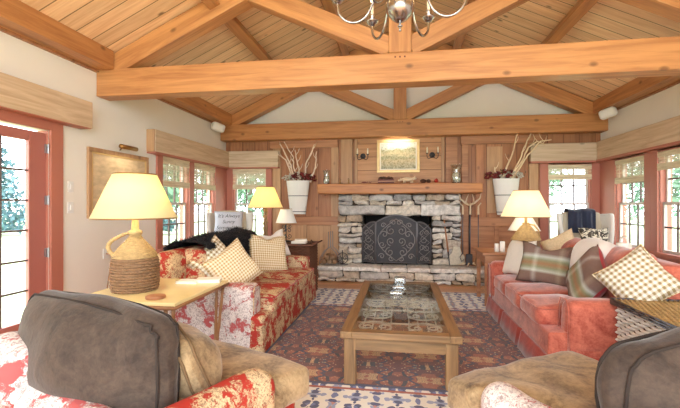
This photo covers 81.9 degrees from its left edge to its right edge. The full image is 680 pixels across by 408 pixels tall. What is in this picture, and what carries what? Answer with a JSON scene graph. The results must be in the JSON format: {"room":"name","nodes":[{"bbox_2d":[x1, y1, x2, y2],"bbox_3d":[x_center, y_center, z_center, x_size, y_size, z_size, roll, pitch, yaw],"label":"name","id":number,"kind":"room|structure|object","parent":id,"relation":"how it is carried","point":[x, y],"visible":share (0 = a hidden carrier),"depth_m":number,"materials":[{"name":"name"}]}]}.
{"room":"living room","nodes":[
{"label":"living room","id":0,"kind":"room"},
{"bbox_2d":[0,31,225,293],"bbox_3d":[-3.164,-0.185,3.620,0.150,3.170,9.600,0,0,9],"label":"wall","id":1,"kind":"structure","parent":0,"point":[126,122],"depth_m":4.55,"materials":[{"name":"beige paint"}]},
{"bbox_2d":[0,110,62,333],"bbox_3d":[-3.136,0.265,3.601,0.150,2.270,1.250,0,0,9],"label":"door","id":2,"kind":"structure","parent":1,"relation":"in","point":[37,199],"depth_m":3.97,"materials":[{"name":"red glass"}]},
{"bbox_2d":[0,72,92,128],"bbox_3d":[-3.025,-1.020,3.599,0.130,0.300,1.800,0,0,9],"label":"trim","id":3,"kind":"structure","parent":1,"relation":"attached to","point":[16,93],"depth_m":3.86,"materials":[{"name":"brown wood"}]},
{"bbox_2d":[0,0,113,69],"bbox_3d":[-3.251,-1.720,1.762,0.240,0.220,5.900,0,0,9],"label":"trim","id":4,"kind":"structure","parent":1,"relation":"attached to","point":[16,16],"depth_m":3.87,"materials":[{"name":"brown wood"}]},
{"bbox_2d":[0,26,212,122],"bbox_3d":[-3.081,-1.597,3.532,0.040,0.025,9.450,0,0,9],"label":"trim","id":5,"kind":"structure","parent":1,"relation":"attached to","point":[2,29],"depth_m":4.18,"materials":[{"name":"brown wood"}]},
{"bbox_2d":[87,146,148,218],"bbox_3d":[-2.843,-0.260,5.089,0.035,0.840,1.100,0,0,9],"label":"framed picture","id":6,"kind":"object","parent":1,"relation":"attached to","point":[101,163],"visible":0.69,"depth_m":4.79,"materials":[{"name":"brown wood"}]},
{"bbox_2d":[156,155,191,253],"bbox_3d":[-2.710,0.000,6.335,0.225,1.640,0.985,0,0,9],"label":"window","id":7,"kind":"structure","parent":1,"relation":"in","point":[185,203],"depth_m":6.69,"materials":[{"name":"paint"}]},
{"bbox_2d":[163,156,189,187],"bbox_3d":[-2.652,-0.517,6.359,0.029,0.466,0.770,0,0,9],"label":"bamboo blind","id":8,"kind":"object","parent":7,"relation":"attached to","point":[169,161],"visible":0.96,"depth_m":6.34,"materials":[{"name":"wood"}]},
{"bbox_2d":[146,129,228,168],"bbox_3d":[-2.530,-0.930,6.837,0.130,0.320,2.470,0,0,9],"label":"trim","id":9,"kind":"structure","parent":1,"relation":"attached to","point":[156,140],"depth_m":6.36,"materials":[{"name":"brown wood"}]},
{"bbox_2d":[164,97,231,124],"bbox_3d":[-2.519,-1.720,6.542,0.240,0.220,3.330,0,0,9],"label":"trim","id":10,"kind":"structure","parent":1,"relation":"attached to","point":[197,105],"depth_m":6.85,"materials":[{"name":"brown wood"}]},
{"bbox_2d":[192,162,226,235],"bbox_3d":[-2.532,0.000,7.502,0.225,1.640,1.375,0,0,9],"label":"window","id":11,"kind":"structure","parent":1,"relation":"in","point":[216,199],"depth_m":7.68,"materials":[{"name":"paint"}]},
{"bbox_2d":[194,163,215,189],"bbox_3d":[-2.510,-0.517,7.284,0.029,0.466,0.800,0,0,9],"label":"bamboo blind","id":12,"kind":"object","parent":11,"relation":"attached to","point":[197,166],"visible":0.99,"depth_m":7.25,"materials":[{"name":"wood"}]},
{"bbox_2d":[96,0,679,100],"bbox_3d":[0.652,-2.346,4.257,7.200,2.092,0.226,0,0,9],"label":"roof truss","id":13,"kind":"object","parent":1,"relation":"attached to","point":[403,59],"depth_m":4.22,"materials":[{"name":"brown wood"}]},
{"bbox_2d":[220,30,607,141],"bbox_3d":[1.148,-2.346,7.500,7.200,2.092,0.226,0,0,9],"label":"roof truss","id":14,"kind":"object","parent":1,"relation":"attached to","point":[399,122],"depth_m":7.37,"materials":[{"name":"brown wood"}]},
{"bbox_2d":[0,275,489,407],"bbox_3d":[0.473,1.460,3.089,7.600,0.120,9.650,0,0,9],"label":"floor","id":15,"kind":"structure","parent":0,"point":[321,284],"depth_m":6.73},
{"bbox_2d":[0,290,308,407],"bbox_3d":[-0.986,0.924,2.081,1.380,0.952,1.155,0,0,34],"label":"armchair","id":16,"kind":"object","parent":15,"relation":"on","point":[67,349],"visible":1,"depth_m":1.75,"materials":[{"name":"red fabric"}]},
{"bbox_2d":[18,290,178,407],"bbox_3d":[-1.223,0.750,1.920,1.132,0.613,0.428,2,-2,26],"label":"cushion","id":17,"kind":"object","parent":16,"relation":"on","point":[76,350],"depth_m":1.70,"materials":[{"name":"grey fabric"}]},
{"bbox_2d":[177,321,221,398],"bbox_3d":[-0.758,0.770,1.946,0.436,0.368,0.318,0,0,33],"label":"cushion","id":18,"kind":"object","parent":16,"relation":"on","point":[199,360],"depth_m":1.78,"materials":[{"name":"brown fabric"}]},
{"bbox_2d":[179,339,308,407],"bbox_3d":[-0.844,0.973,2.110,1.067,0.233,0.930,0,0,34],"label":"seat cushion","id":19,"kind":"object","parent":16,"relation":"on","point":[288,381],"depth_m":2.09,"materials":[{"name":"brown fabric"}]},
{"bbox_2d":[89,278,228,340],"bbox_3d":[-1.484,1.041,3.191,0.848,0.722,0.888,0,0,9],"label":"table","id":20,"kind":"object","parent":15,"relation":"on","point":[178,296],"visible":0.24,"depth_m":3.08,"materials":[{"name":"brown wood"}]},
{"bbox_2d":[88,172,177,293],"bbox_3d":[-1.643,0.216,3.145,0.638,0.931,0.638,0,0,4],"label":"table lamp","id":21,"kind":"object","parent":20,"relation":"on","point":[134,268],"visible":1,"depth_m":2.99,"materials":[{"name":"wicker"}]},
{"bbox_2d":[111,234,157,259],"bbox_3d":[-1.643,0.315,3.145,0.333,0.210,0.333,0,0,9],"label":"jug","id":22,"kind":"object","parent":21,"relation":"on","point":[134,247],"depth_m":3.07,"materials":[{"name":"wicker"}]},
{"bbox_2d":[109,256,159,293],"bbox_3d":[-1.643,0.549,3.145,0.369,0.263,0.368,0,0,9],"label":"basket","id":23,"kind":"object","parent":21,"relation":"on","point":[135,274],"depth_m":3.00,"materials":[{"name":"wicker"}]},
{"bbox_2d":[206,210,253,232],"bbox_3d":[-1.972,0.751,7.033,0.845,1.298,0.773,0,0,-13],"label":"chair","id":24,"kind":"object","parent":15,"relation":"on","point":[247,221],"visible":0.13,"depth_m":7.18,"materials":[{"name":"white fabric"}]},
{"bbox_2d":[214,211,243,231],"bbox_3d":[-1.924,0.299,6.787,0.500,0.394,0.167,0,0,-10],"label":"pillow","id":25,"kind":"object","parent":24,"relation":"on","point":[223,220],"visible":0.89,"depth_m":6.74,"materials":[{"name":"grey fabric"}]},
{"bbox_2d":[265,288,524,407],"bbox_3d":[0.611,1.393,4.125,4.700,0.012,4.560,0,0,9],"label":"rug","id":26,"kind":"object","parent":15,"relation":"on","point":[313,341],"visible":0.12,"depth_m":3.64,"materials":[{"name":"carpet"}]},
{"bbox_2d":[158,244,315,352],"bbox_3d":[-1.051,0.890,4.734,1.145,0.970,2.291,0,0,9],"label":"floral sofa","id":27,"kind":"object","parent":26,"relation":"on","point":[255,313],"visible":0.48,"depth_m":3.70,"materials":[{"name":"red fabric"}]},
{"bbox_2d":[185,245,206,278],"bbox_3d":[-1.375,0.666,4.334,0.344,0.522,0.981,-10,-2,9],"label":"cushion","id":28,"kind":"object","parent":27,"relation":"on","point":[196,253],"depth_m":3.88,"materials":[{"name":"red fabric"}]},
{"bbox_2d":[187,235,225,276],"bbox_3d":[-1.263,0.600,4.038,0.248,0.582,0.600,0,0,36],"label":"pillow","id":29,"kind":"object","parent":27,"relation":"on","point":[216,251],"visible":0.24,"depth_m":3.96,"materials":[{"name":"beige fabric"}]},
{"bbox_2d":[163,226,256,256],"bbox_3d":[-1.427,0.510,4.558,0.585,0.493,1.399,0,0,9],"label":"fur throw","id":30,"kind":"object","parent":27,"relation":"on","point":[227,237],"visible":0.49,"depth_m":4.32,"materials":[{"name":"black fur"}]},
{"bbox_2d":[200,238,262,281],"bbox_3d":[-1.102,0.655,4.044,0.261,0.612,0.655,0,0,40],"label":"pillow","id":31,"kind":"object","parent":27,"relation":"on","point":[233,264],"visible":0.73,"depth_m":3.98,"materials":[{"name":"beige fabric"}]},
{"bbox_2d":[249,234,287,271],"bbox_3d":[-0.953,0.642,5.132,0.687,0.596,0.281,0,0,-41],"label":"pillow","id":32,"kind":"object","parent":27,"relation":"on","point":[269,255],"visible":0.79,"depth_m":5.04,"materials":[{"name":"beige fabric"}]},
{"bbox_2d":[250,278,296,312],"bbox_3d":[-0.979,0.972,4.267,0.856,0.240,0.909,0,0,9],"label":"seat cushion","id":33,"kind":"object","parent":27,"relation":"on","point":[277,294],"depth_m":4.14,"materials":[{"name":"red fabric"}]},
{"bbox_2d":[255,267,313,291],"bbox_3d":[-0.841,0.967,5.156,0.854,0.240,0.904,0,0,9],"label":"seat cushion","id":34,"kind":"object","parent":27,"relation":"on","point":[304,276],"depth_m":4.97,"materials":[{"name":"red fabric"}]},
{"bbox_2d":[286,240,322,290],"bbox_3d":[-0.934,0.988,6.273,1.211,0.824,0.667,0,0,9],"label":"chest","id":35,"kind":"object","parent":26,"relation":"on","point":[309,249],"visible":0.22,"depth_m":6.01,"materials":[{"name":"brown wood"}]},
{"bbox_2d":[248,186,282,235],"bbox_3d":[-1.188,0.152,6.252,0.560,0.885,0.560,0,0,9],"label":"table lamp","id":36,"kind":"object","parent":35,"relation":"on","point":[264,197],"visible":0.88,"depth_m":6.10,"materials":[{"name":"yellow fabric"}]},
{"bbox_2d":[276,209,296,241],"bbox_3d":[-0.875,0.327,6.376,0.350,0.535,0.350,0,0,9],"label":"table lamp","id":37,"kind":"object","parent":35,"relation":"on","point":[286,216],"visible":0.94,"depth_m":6.28,"materials":[{"name":"fabric"}]},
{"bbox_2d":[340,280,462,390],"bbox_3d":[0.605,1.178,3.954,0.910,0.420,2.060,0,0,9],"label":"coffee table","id":38,"kind":"object","parent":26,"relation":"on","point":[446,343],"visible":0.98,"depth_m":3.08,"materials":[{"name":"brown wood"}]},
{"bbox_2d":[473,248,507,305],"bbox_3d":[2.477,1.026,5.610,0.980,0.748,0.700,0,0,9],"label":"side table","id":39,"kind":"object","parent":26,"relation":"on","point":[486,255],"visible":0.4,"depth_m":5.42,"materials":[{"name":"brown wood"}]},
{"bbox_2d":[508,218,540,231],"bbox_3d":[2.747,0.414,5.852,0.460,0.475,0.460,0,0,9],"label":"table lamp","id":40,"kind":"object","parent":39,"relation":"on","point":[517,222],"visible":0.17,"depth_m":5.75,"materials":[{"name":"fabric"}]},
{"bbox_2d":[500,190,552,246],"bbox_3d":[2.629,0.224,5.546,0.678,0.864,0.678,0,0,-32],"label":"table lamp","id":41,"kind":"object","parent":39,"relation":"on","point":[525,204],"visible":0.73,"depth_m":5.38,"materials":[{"name":"fabric"}]},
{"bbox_2d":[511,223,540,240],"bbox_3d":[2.629,0.372,5.546,0.402,0.242,0.402,0,0,9],"label":"lamp base","id":42,"kind":"object","parent":41,"relation":"on","point":[525,232],"depth_m":5.45,"materials":[{"name":"wicker"}]},
{"bbox_2d":[486,237,679,360],"bbox_3d":[2.345,0.884,4.113,1.143,1.008,2.112,0,0,9],"label":"sofa","id":43,"kind":"object","parent":26,"relation":"on","point":[541,319],"visible":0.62,"depth_m":3.41,"materials":[{"name":"fabric"}]},
{"bbox_2d":[494,274,536,295],"bbox_3d":[2.302,0.968,4.666,0.816,0.242,0.543,0,0,9],"label":"seat cushion","id":44,"kind":"object","parent":43,"relation":"on","point":[500,280],"depth_m":4.67,"materials":[{"name":"red fabric"}]},
{"bbox_2d":[503,240,536,274],"bbox_3d":[2.195,0.652,4.804,0.232,0.462,0.488,0,0,-10],"label":"pillow","id":45,"kind":"object","parent":43,"relation":"on","point":[513,258],"visible":0.56,"depth_m":4.79,"materials":[{"name":"fabric"}]},
{"bbox_2d":[505,283,567,307],"bbox_3d":[2.219,0.968,4.132,0.814,0.244,0.550,0,0,9],"label":"seat cushion","id":46,"kind":"object","parent":43,"relation":"on","point":[512,290],"depth_m":4.07,"materials":[{"name":"red fabric"}]},
{"bbox_2d":[515,241,572,286],"bbox_3d":[2.282,0.658,4.364,0.591,0.483,0.261,0,0,41],"label":"pillow","id":47,"kind":"object","parent":43,"relation":"on","point":[539,265],"visible":0.9,"depth_m":4.29,"materials":[{"name":"multicoloured fabric"}]},
{"bbox_2d":[520,294,574,324],"bbox_3d":[2.140,0.967,3.601,0.813,0.241,0.543,0,0,9],"label":"seat cushion","id":48,"kind":"object","parent":43,"relation":"on","point":[536,309],"depth_m":3.51,"materials":[{"name":"red fabric"}]},
{"bbox_2d":[540,228,573,250],"bbox_3d":[2.636,0.530,4.657,0.532,0.520,0.208,0,0,45],"label":"pillow","id":49,"kind":"object","parent":43,"relation":"on","point":[555,243],"visible":0.41,"depth_m":4.66,"materials":[{"name":"beige fabric"}]},
{"bbox_2d":[561,237,581,248],"bbox_3d":[2.722,0.671,4.596,0.345,0.590,0.567,10,2,9],"label":"cushion","id":50,"kind":"object","parent":43,"relation":"on","point":[570,243],"depth_m":4.51,"materials":[{"name":"red fabric"}]},
{"bbox_2d":[566,244,607,297],"bbox_3d":[2.297,0.701,3.655,0.302,0.676,0.689,0,0,21],"label":"pillow","id":51,"kind":"object","parent":43,"relation":"on","point":[580,281],"visible":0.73,"depth_m":3.56,"materials":[{"name":"fabric"}]},
{"bbox_2d":[569,238,615,268],"bbox_3d":[2.553,0.645,3.913,0.444,0.616,0.558,0,0,18],"label":"pillow","id":52,"kind":"object","parent":43,"relation":"on","point":[583,245],"visible":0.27,"depth_m":3.89,"materials":[{"name":"fabric"}]},
{"bbox_2d":[601,246,657,297],"bbox_3d":[2.566,0.669,3.527,0.340,0.573,0.542,10,2,9],"label":"cushion","id":53,"kind":"object","parent":43,"relation":"on","point":[616,253],"depth_m":3.51,"materials":[{"name":"beige fabric"}]},
{"bbox_2d":[592,244,679,300],"bbox_3d":[2.406,0.615,3.171,0.294,0.587,0.592,0,0,-28],"label":"pillow","id":54,"kind":"object","parent":43,"relation":"on","point":[637,275],"visible":0.87,"depth_m":3.11,"materials":[{"name":"beige fabric"}]},
{"bbox_2d":[610,297,679,340],"bbox_3d":[2.480,1.055,2.655,0.814,0.688,0.794,0,0,9],"label":"wicker hamper","id":55,"kind":"object","parent":26,"relation":"on","point":[635,318],"visible":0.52,"depth_m":2.83,"materials":[{"name":"brown wicker"}]},
{"bbox_2d":[317,182,483,285],"bbox_3d":[1.172,0.505,7.548,3.129,1.828,1.270,0,0,9],"label":"fireplace","id":56,"kind":"object","parent":15,"relation":"on","point":[436,205],"visible":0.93,"depth_m":7.28,"materials":[{"name":"stone"}]},
{"bbox_2d":[362,214,431,263],"bbox_3d":[1.057,0.638,7.369,1.309,0.924,0.127,0,0,9],"label":"fire screen","id":57,"kind":"object","parent":56,"relation":"on","point":[396,238],"visible":1,"depth_m":7.32,"materials":[{"name":"metal"}]},
{"bbox_2d":[449,247,464,264],"bbox_3d":[2.141,0.932,7.184,0.284,0.336,0.088,0,0,11],"label":"stone slab","id":58,"kind":"object","parent":56,"relation":"on","point":[454,257],"visible":0.99,"depth_m":7.17,"materials":[{"name":"grey stone"}]},
{"bbox_2d":[459,194,482,265],"bbox_3d":[2.358,0.436,7.107,0.420,1.332,0.263,0,0,9],"label":"fireplace tools","id":59,"kind":"object","parent":56,"relation":"on","point":[469,257],"visible":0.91,"depth_m":7.05,"materials":[{"name":"metal"}]},
{"bbox_2d":[447,327,679,407],"bbox_3d":[1.203,0.933,1.770,1.090,0.935,1.082,0,0,-22],"label":"armchair","id":60,"kind":"object","parent":15,"relation":"on","point":[634,372],"visible":1,"depth_m":1.67,"materials":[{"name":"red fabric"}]},
{"bbox_2d":[447,351,598,407],"bbox_3d":[1.151,0.975,1.836,0.969,0.227,0.918,0,0,-22],"label":"seat cushion","id":61,"kind":"object","parent":60,"relation":"on","point":[562,379],"depth_m":1.97,"materials":[{"name":"brown fabric"}]},
{"bbox_2d":[597,327,679,407],"bbox_3d":[1.407,0.735,1.540,0.888,0.540,0.409,0,0,-14],"label":"cushion","id":62,"kind":"object","parent":60,"relation":"on","point":[634,372],"depth_m":1.41,"materials":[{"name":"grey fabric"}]},
{"bbox_2d":[556,212,614,242],"bbox_3d":[3.931,0.751,6.233,0.845,1.298,0.773,0,0,13],"label":"chair","id":63,"kind":"object","parent":15,"relation":"on","point":[603,221],"visible":0.2,"depth_m":6.37,"materials":[{"name":"white fabric"}]},
{"bbox_2d":[564,208,595,232],"bbox_3d":[3.979,0.255,6.513,0.416,0.408,0.284,0,0,13],"label":"throw blanket","id":64,"kind":"object","parent":63,"relation":"on","point":[582,217],"visible":0.82,"depth_m":6.41,"materials":[{"name":"blue fabric"}]},
{"bbox_2d":[577,227,608,241],"bbox_3d":[3.879,0.540,5.980,0.441,0.392,0.188,0,0,8],"label":"pillow","id":65,"kind":"object","parent":63,"relation":"on","point":[602,234],"visible":0.48,"depth_m":5.95,"materials":[{"name":"multicoloured fabric"}]},
{"bbox_2d":[19,0,679,114],"bbox_3d":[0.477,-2.558,3.114,7.551,1.817,9.700,0,0,9],"label":"ceiling","id":66,"kind":"structure","parent":0,"point":[114,24],"depth_m":5.35,"materials":[{"name":"brown wood"}]},
{"bbox_2d":[225,17,272,60],"bbox_3d":[-1.195,-2.331,6.202,0.184,0.203,3.060,0,0,9],"label":"trim","id":67,"kind":"structure","parent":66,"relation":"attached to","point":[235,26],"depth_m":5.38,"materials":[{"name":"brown wood"}]},
{"bbox_2d":[320,0,349,55],"bbox_3d":[-0.108,-2.848,6.036,0.184,0.203,3.060,0,0,9],"label":"trim","id":68,"kind":"structure","parent":66,"relation":"attached to","point":[328,6],"depth_m":5.64,"materials":[{"name":"brown wood"}]},
{"bbox_2d":[541,0,598,43],"bbox_3d":[2.996,-2.331,5.561,0.184,0.203,3.060,0,0,9],"label":"trim","id":69,"kind":"structure","parent":66,"relation":"attached to","point":[581,7],"depth_m":4.85,"materials":[{"name":"brown wood"}]},
{"bbox_3d":[0.527,-3.292,2.980,0.130,0.200,9.450,0,0,9],"label":"trim","id":70,"kind":"structure","parent":66,"relation":"attached to","visible":0},
{"bbox_2d":[331,0,466,39],"bbox_3d":[0.446,-2.241,2.916,0.926,1.902,1.052,0,0,-21],"label":"chandelier","id":71,"kind":"object","parent":70,"relation":"hanging from","point":[398,11],"visible":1,"depth_m":2.91,"materials":[{"name":"grey metal"}]},
{"bbox_2d":[226,84,600,265],"bbox_3d":[1.184,-1.016,7.735,7.200,4.832,0.150,0,0,9],"label":"wall","id":72,"kind":"structure","parent":0,"point":[488,99],"depth_m":7.62,"materials":[{"name":"beige paint"}]},
{"bbox_2d":[227,169,271,235],"bbox_3d":[-1.884,0.000,8.166,0.995,1.640,0.225,0,0,9],"label":"window","id":73,"kind":"structure","parent":72,"relation":"in","point":[232,194],"depth_m":8.16,"materials":[{"name":"paint"}]},
{"bbox_2d":[233,169,265,188],"bbox_3d":[-1.875,-0.537,8.111,0.720,0.426,0.029,0,0,9],"label":"bamboo blind","id":74,"kind":"object","parent":73,"relation":"attached to","point":[248,173],"visible":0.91,"depth_m":8.11,"materials":[{"name":"wood"}]},
{"bbox_2d":[228,150,279,167],"bbox_3d":[-1.813,-0.935,8.047,1.180,0.330,0.140,0,0,9],"label":"trim","id":75,"kind":"structure","parent":72,"relation":"attached to","point":[236,158],"depth_m":7.96,"materials":[{"name":"brown wood"}]},
{"bbox_2d":[273,148,280,233],"bbox_3d":[-1.283,0.040,8.010,0.160,2.720,0.048,0,0,9],"label":"trim","id":76,"kind":"structure","parent":72,"relation":"attached to","point":[276,171],"depth_m":7.99,"materials":[{"name":"brown wood"}]},
{"bbox_2d":[291,151,302,214],"bbox_3d":[-0.881,-0.450,7.960,0.250,1.300,0.010,0,0,9],"label":"trim","id":77,"kind":"structure","parent":72,"relation":"attached to","point":[300,162],"depth_m":7.95,"materials":[{"name":"brown wood"}]},
{"bbox_2d":[277,141,317,213],"bbox_3d":[-0.842,-0.546,7.792,0.796,1.451,0.346,0,0,22],"label":"planter","id":78,"kind":"object","parent":72,"relation":"attached to","point":[297,189],"visible":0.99,"depth_m":7.70,"materials":[{"name":"metal"}]},
{"bbox_2d":[270,140,337,148],"bbox_3d":[-0.730,-1.235,7.920,1.400,0.170,0.058,0,0,9],"label":"trim","id":79,"kind":"structure","parent":72,"relation":"attached to","point":[302,143],"depth_m":7.89,"materials":[{"name":"brown wood"}]},
{"bbox_2d":[282,225,330,265],"bbox_3d":[-0.685,0.820,7.931,1.015,0.820,0.012,0,0,9],"label":"trim","id":80,"kind":"structure","parent":72,"relation":"attached to","point":[314,232],"depth_m":7.89,"materials":[{"name":"brown wood"}]},
{"bbox_2d":[281,216,338,224],"bbox_3d":[-0.616,0.315,7.908,1.190,0.170,0.047,0,0,9],"label":"trim","id":81,"kind":"structure","parent":72,"relation":"attached to","point":[301,220],"depth_m":7.87,"materials":[{"name":"brown wood"}]},
{"bbox_2d":[331,145,338,256],"bbox_3d":[-0.101,-0.050,7.834,0.150,2.300,0.036,0,0,9],"label":"trim","id":82,"kind":"structure","parent":72,"relation":"attached to","point":[334,150],"depth_m":7.81,"materials":[{"name":"brown wood"}]},
{"bbox_2d":[341,139,352,183],"bbox_3d":[0.136,-0.860,7.794,0.230,0.920,0.049,0,0,9],"label":"trim","id":83,"kind":"structure","parent":72,"relation":"attached to","point":[346,144],"depth_m":7.77,"materials":[{"name":"brown wood"}]},
{"bbox_2d":[357,137,440,183],"bbox_3d":[1.144,-0.850,7.637,1.610,0.940,0.055,0,0,9],"label":"boards","id":84,"kind":"object","parent":72,"relation":"attached to","point":[430,168],"visible":0.36,"depth_m":7.61,"materials":[{"name":"brown wood"}]},
{"bbox_2d":[377,139,419,172],"bbox_3d":[1.127,-0.945,7.593,0.820,0.640,0.035,0,0,9],"label":"framed picture","id":85,"kind":"object","parent":84,"relation":"attached to","point":[393,156],"visible":1,"depth_m":7.59,"materials":[{"name":"paper"}]},
{"bbox_2d":[445,136,456,182],"bbox_3d":[2.127,-0.860,7.489,0.220,0.920,0.048,0,0,9],"label":"trim","id":86,"kind":"structure","parent":72,"relation":"attached to","point":[450,142],"depth_m":7.47,"materials":[{"name":"brown wood"}]},
{"bbox_2d":[462,144,467,261],"bbox_3d":[2.375,-0.050,7.454,0.120,2.300,0.035,0,0,9],"label":"trim","id":87,"kind":"structure","parent":72,"relation":"attached to","point":[464,146],"depth_m":7.44,"materials":[{"name":"brown wood"}]},
{"bbox_2d":[476,144,484,216],"bbox_3d":[2.652,-0.460,7.415,0.160,1.380,0.021,0,0,9],"label":"trim","id":88,"kind":"structure","parent":72,"relation":"attached to","point":[480,148],"depth_m":7.40,"materials":[{"name":"brown wood"}]},
{"bbox_2d":[468,217,514,225],"bbox_3d":[2.987,0.315,7.355,1.120,0.170,0.044,0,0,9],"label":"trim","id":89,"kind":"structure","parent":72,"relation":"attached to","point":[483,221],"depth_m":7.36,"materials":[{"name":"brown wood"}]},
{"bbox_2d":[470,227,515,265],"bbox_3d":[2.970,0.820,7.371,1.060,0.820,0.012,0,0,9],"label":"wall panel","id":90,"kind":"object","parent":72,"relation":"attached to","point":[486,234],"depth_m":7.40,"materials":[{"name":"brown wood"}]},
{"bbox_2d":[487,146,501,212],"bbox_3d":[2.910,-0.475,7.380,0.280,1.250,0.010,0,0,9],"label":"trim","id":91,"kind":"structure","parent":72,"relation":"attached to","point":[494,154],"depth_m":7.38,"materials":[{"name":"brown wood"}]},
{"bbox_2d":[460,134,539,144],"bbox_3d":[2.991,-1.235,7.349,1.410,0.170,0.054,0,0,9],"label":"trim","id":92,"kind":"structure","parent":72,"relation":"attached to","point":[498,139],"depth_m":7.33,"materials":[{"name":"brown wood"}]},
{"bbox_2d":[484,133,550,214],"bbox_3d":[3.245,-0.582,7.167,1.157,1.524,0.340,0,0,9],"label":"planter","id":93,"kind":"object","parent":72,"relation":"attached to","point":[504,184],"visible":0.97,"depth_m":7.11,"materials":[{"name":"metal"}]},
{"bbox_2d":[528,143,537,233],"bbox_3d":[3.580,0.040,7.264,0.160,2.720,0.044,0,0,9],"label":"trim","id":94,"kind":"structure","parent":72,"relation":"attached to","point":[532,168],"depth_m":7.24,"materials":[{"name":"brown wood"}]},
{"bbox_2d":[528,142,596,161],"bbox_3d":[4.108,-0.960,7.141,1.240,0.320,0.140,0,0,9],"label":"trim","id":95,"kind":"structure","parent":72,"relation":"attached to","point":[549,151],"depth_m":7.08,"materials":[{"name":"brown wood"}]},
{"bbox_2d":[528,160,602,163],"bbox_3d":[4.107,-0.781,7.136,1.240,0.033,0.150,0,0,9],"label":"trim","id":96,"kind":"structure","parent":72,"relation":"attached to","point":[580,161],"depth_m":7.07,"materials":[{"name":"brown wood"}]},
{"bbox_2d":[540,163,599,248],"bbox_3d":[4.220,0.000,7.232,1.035,1.640,0.225,0,0,9],"label":"window","id":97,"kind":"structure","parent":72,"relation":"in","point":[592,186],"depth_m":7.23,"materials":[{"name":"paint"}]},
{"bbox_2d":[548,163,591,179],"bbox_3d":[4.205,-0.617,7.180,0.740,0.306,0.029,0,0,9],"label":"bamboo blind","id":98,"kind":"object","parent":97,"relation":"attached to","point":[551,167],"visible":1,"depth_m":7.17,"materials":[{"name":"wood"}]},
{"bbox_2d":[601,83,679,254],"bbox_3d":[4.102,-0.185,2.508,0.150,3.170,9.600,0,0,9],"label":"wall","id":99,"kind":"structure","parent":0,"point":[665,104],"depth_m":5.82,"materials":[{"name":"beige paint"}]},
{"bbox_2d":[598,106,617,119],"bbox_3d":[4.473,-1.520,6.509,0.233,0.200,0.268,0,0,-31],"label":"wall speaker","id":100,"kind":"object","parent":99,"relation":"attached to","point":[609,112],"visible":1,"depth_m":6.43,"materials":[{"name":"white plastic"}]},
{"bbox_2d":[600,151,649,250],"bbox_3d":[4.654,0.000,6.364,0.225,1.640,1.450,0,0,9],"label":"window","id":101,"kind":"structure","parent":99,"relation":"in","point":[607,168],"depth_m":6.55,"materials":[{"name":"paint"}]},
{"bbox_2d":[615,153,643,183],"bbox_3d":[4.574,-0.567,6.199,0.029,0.426,0.800,0,0,9],"label":"bamboo blind","id":102,"kind":"object","parent":101,"relation":"attached to","point":[639,177],"visible":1,"depth_m":6.17,"materials":[{"name":"wood"}]},
{"bbox_2d":[593,76,679,112],"bbox_3d":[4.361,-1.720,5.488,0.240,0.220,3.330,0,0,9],"label":"trim","id":103,"kind":"structure","parent":99,"relation":"attached to","point":[639,87],"depth_m":5.78,"materials":[{"name":"brown wood"}]},
{"bbox_2d":[596,115,679,161],"bbox_3d":[4.327,-0.970,4.907,0.130,0.320,4.210,0,0,9],"label":"trim","id":104,"kind":"structure","parent":99,"relation":"attached to","point":[668,130],"depth_m":5.67,"materials":[{"name":"brown wood"}]},
{"bbox_2d":[648,145,679,263],"bbox_3d":[4.457,0.000,5.079,0.225,1.640,1.150,0,0,9],"label":"window","id":105,"kind":"structure","parent":99,"relation":"in","point":[661,203],"depth_m":5.48,"materials":[{"name":"paint"}]},
{"bbox_2d":[657,145,679,170],"bbox_3d":[4.404,-0.632,5.087,0.029,0.296,0.850,0,0,9],"label":"bamboo blind","id":106,"kind":"object","parent":105,"relation":"attached to","point":[673,164],"visible":1,"depth_m":5.27,"materials":[{"name":"wood"}]},
{"label":"outside","id":107,"kind":"structure","parent":0,"visible":0},
{"bbox_2d":[2,215,676,326],"bbox_3d":[3.783,1.960,24.712,120.000,0.120,90.000,0,0,9],"label":"ground","id":108,"kind":"structure","parent":107,"point":[13,243],"depth_m":16.37,"materials":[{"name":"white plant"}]},
{"bbox_2d":[2,141,24,233],"bbox_3d":[-21.642,-2.087,24.070,4.953,8.385,5.028,0,0,9],"label":"spruce","id":109,"kind":"object","parent":108,"relation":"on","point":[14,218],"visible":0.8,"depth_m":24.29,"materials":[{"name":"green plant"}]},
{"bbox_2d":[163,167,179,208],"bbox_3d":[-9.575,-2.487,20.093,4.485,9.185,4.294,0,0,9],"label":"leafy tree","id":110,"kind":"object","parent":108,"relation":"on","point":[170,194],"visible":0.02,"depth_m":20.09,"materials":[{"name":"green plant"}]},
{"bbox_2d":[238,174,264,216],"bbox_3d":[-4.815,-2.636,20.993,4.146,9.483,4.204,0,0,43],"label":"leafy tree","id":111,"kind":"object","parent":108,"relation":"on","point":[241,192],"visible":0.04,"depth_m":20.73,"materials":[{"name":"green plant"}]},
{"bbox_2d":[627,155,679,228],"bbox_3d":[14.706,-1.930,18.568,4.659,8.070,4.642,0,0,34],"label":"leafy tree","id":112,"kind":"object","parent":108,"relation":"on","point":[676,186],"visible":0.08,"depth_m":18.11,"materials":[{"name":"green plant"}]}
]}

